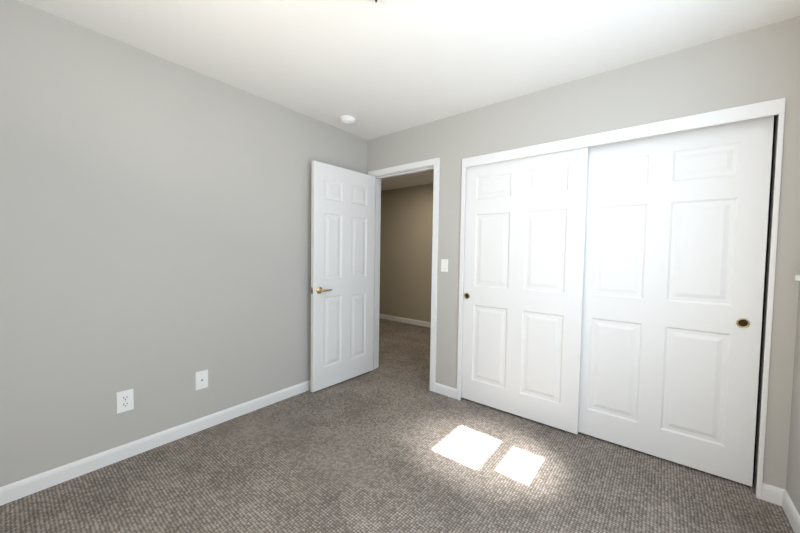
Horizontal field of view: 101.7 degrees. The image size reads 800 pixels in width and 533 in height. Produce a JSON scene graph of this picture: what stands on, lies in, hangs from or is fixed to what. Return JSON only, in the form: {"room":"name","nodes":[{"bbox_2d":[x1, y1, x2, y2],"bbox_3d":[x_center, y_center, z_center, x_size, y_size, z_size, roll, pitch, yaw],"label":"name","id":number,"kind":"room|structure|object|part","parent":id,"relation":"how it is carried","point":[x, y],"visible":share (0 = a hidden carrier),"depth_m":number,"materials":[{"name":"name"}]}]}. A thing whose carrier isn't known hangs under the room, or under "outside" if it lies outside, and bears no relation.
{"room":"empty bedroom","nodes":[
{"label":"empty bedroom","id":0,"kind":"room"},
{"bbox_2d":[0,0,367,486],"bbox_3d":[-1.573,-0.076,2.071,0.120,2.440,3.720,3,3,39],"label":"wall","id":1,"kind":"structure","parent":0,"point":[155,233],"depth_m":1.95,"materials":[{"name":"paint"}]},
{"bbox_2d":[116,389,133,413],"bbox_3d":[-1.637,0.802,1.941,0.009,0.124,0.078,3,3,39],"label":"electrical outlet plate","id":2,"kind":"object","parent":1,"relation":"attached to","point":[125,400],"visible":1,"depth_m":1.94,"materials":[{"name":"white plastic"}]},
{"bbox_2d":[0,380,310,505],"bbox_3d":[-1.502,1.101,2.122,0.013,0.085,3.600,3,3,39],"label":"baseboard","id":3,"kind":"structure","parent":1,"relation":"attached to","point":[11,492],"depth_m":1.97,"materials":[{"name":"white wood"}]},
{"bbox_2d":[195,370,207,389],"bbox_3d":[-1.373,0.788,2.261,0.017,0.124,0.078,3,3,39],"label":"outlet plate","id":4,"kind":"object","parent":1,"relation":"attached to","point":[201,379],"visible":1,"depth_m":2.26,"materials":[{"name":"white plastic"}]},
{"bbox_2d":[0,318,793,532],"bbox_3d":[-0.680,1.179,2.843,5.835,0.100,5.990,3,3,39],"label":"floor","id":5,"kind":"structure","parent":0,"point":[392,443],"depth_m":1.80,"materials":[{"name":"grey carpet"}]},
{"bbox_2d":[379,183,432,321],"bbox_3d":[0.412,-0.187,5.697,3.860,2.440,0.120,3,3,39],"label":"wall","id":6,"kind":"structure","parent":0,"point":[406,231],"depth_m":5.85,"materials":[{"name":"paint"}]},
{"bbox_2d":[379,314,430,327],"bbox_3d":[0.352,0.991,5.691,3.620,0.085,0.013,3,3,39],"label":"baseboard","id":7,"kind":"structure","parent":6,"relation":"attached to","point":[406,320],"depth_m":5.87,"materials":[{"name":"white wood"}]},
{"bbox_2d":[18,0,799,190],"bbox_3d":[-0.641,-1.359,2.744,5.835,0.100,5.990,3,3,39],"label":"ceiling","id":8,"kind":"structure","parent":0,"point":[375,70],"depth_m":1.83,"materials":[{"name":"paint"}]},
{"bbox_2d":[339,115,355,124],"bbox_3d":[-0.465,-1.290,2.894,0.144,0.044,0.144,3,3,39],"label":"smoke detector","id":9,"kind":"object","parent":8,"relation":"attached to","point":[347,120],"visible":1,"depth_m":2.85,"materials":[{"name":"white plastic"}]},
{"bbox_2d":[367,0,389,2],"bbox_3d":[-0.097,-1.165,1.336,0.290,0.162,0.290,3,3,39],"label":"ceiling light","id":10,"kind":"object","parent":8,"relation":"attached to","point":[378,1],"visible":1,"depth_m":1.41,"materials":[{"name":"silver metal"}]},
{"bbox_2d":[367,16,799,489],"bbox_3d":[-0.215,-0.109,3.442,5.715,2.440,0.120,3,3,39],"label":"wall","id":11,"kind":"structure","parent":0,"point":[758,65],"depth_m":1.92,"materials":[{"name":"paint"}]},
{"bbox_2d":[368,157,439,391],"bbox_3d":[0.034,0.070,3.247,0.881,2.105,0.152,3,3,39],"label":"door frame","id":12,"kind":"structure","parent":11,"relation":"attached to","point":[435,162],"depth_m":3.03,"materials":[{"name":"white wood"}]},
{"bbox_2d":[310,160,374,391],"bbox_3d":[-0.526,0.092,3.134,0.146,2.026,0.751,3,3,40],"label":"door","id":13,"kind":"structure","parent":12,"relation":"attached to","point":[342,255],"depth_m":3.08,"materials":[{"name":"white wood"}]},
{"bbox_3d":[-0.715,0.210,2.918,0.146,0.064,0.171,3,3,40],"label":"knob","id":14,"kind":"part","parent":13,"relation":"part of","materials":[{"name":"gold metal"}]},
{"bbox_3d":[0.077,0.069,3.300,0.881,2.105,0.016,3,3,39],"label":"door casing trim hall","id":15,"kind":"part","parent":12,"relation":"part of","materials":[{"name":"white wood"}]},
{"bbox_2d":[441,259,447,271],"bbox_3d":[0.389,-0.009,2.870,0.068,0.112,0.017,3,3,39],"label":"switch plate","id":16,"kind":"object","parent":11,"relation":"attached to","point":[444,265],"visible":1,"depth_m":2.87,"materials":[{"name":"white plastic"}]},
{"bbox_2d":[457,98,785,498],"bbox_3d":[1.208,0.154,2.223,1.787,2.053,0.027,3,3,39],"label":"trim","id":17,"kind":"structure","parent":11,"relation":"attached to","point":[747,112],"depth_m":1.83,"materials":[{"name":"white wood"}]},
{"bbox_2d":[755,115,799,514],"bbox_3d":[1.172,0.027,0.517,0.120,2.440,4.500,3,3,39],"label":"wall","id":18,"kind":"structure","parent":0,"point":[793,481],"depth_m":1.60,"materials":[{"name":"paint"}]},
{"bbox_2d":[772,486,799,532],"bbox_3d":[0.815,1.210,0.258,0.025,0.085,3.600,3,3,39],"label":"baseboard","id":19,"kind":"structure","parent":18,"relation":"attached to","point":[780,497],"depth_m":1.59,"materials":[{"name":"white wood"}]},
{"bbox_3d":[1.259,-0.852,2.230,1.775,0.024,0.087,3,3,39],"label":"track rail","id":20,"kind":"object","parent":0,"visible":0},
{"bbox_2d":[461,147,588,433],"bbox_3d":[0.899,0.149,2.519,0.915,2.000,0.035,3,3,39],"label":"closet door","id":21,"kind":"structure","parent":20,"relation":"hanging from","point":[524,244],"depth_m":2.45,"materials":[{"name":"white wood"}]},
{"bbox_2d":[464,293,469,298],"bbox_3d":[0.567,0.250,2.763,0.053,0.053,0.004,3,3,39],"label":"door pull","id":22,"kind":"object","parent":21,"relation":"attached to","point":[466,295],"visible":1,"depth_m":2.76,"materials":[{"name":"gold metal"}]},
{"bbox_2d":[578,116,773,486],"bbox_3d":[1.584,0.179,2.025,0.905,2.000,0.035,3,3,39],"label":"closet door","id":23,"kind":"structure","parent":20,"relation":"hanging from","point":[675,245],"depth_m":1.94,"materials":[{"name":"white wood"}]},
{"bbox_2d":[736,318,749,327],"bbox_3d":[1.869,0.309,1.774,0.053,0.053,0.004,3,3,39],"label":"door pull","id":24,"kind":"object","parent":23,"relation":"attached to","point":[742,323],"visible":1,"depth_m":1.77,"materials":[{"name":"gold metal"}]}
]}

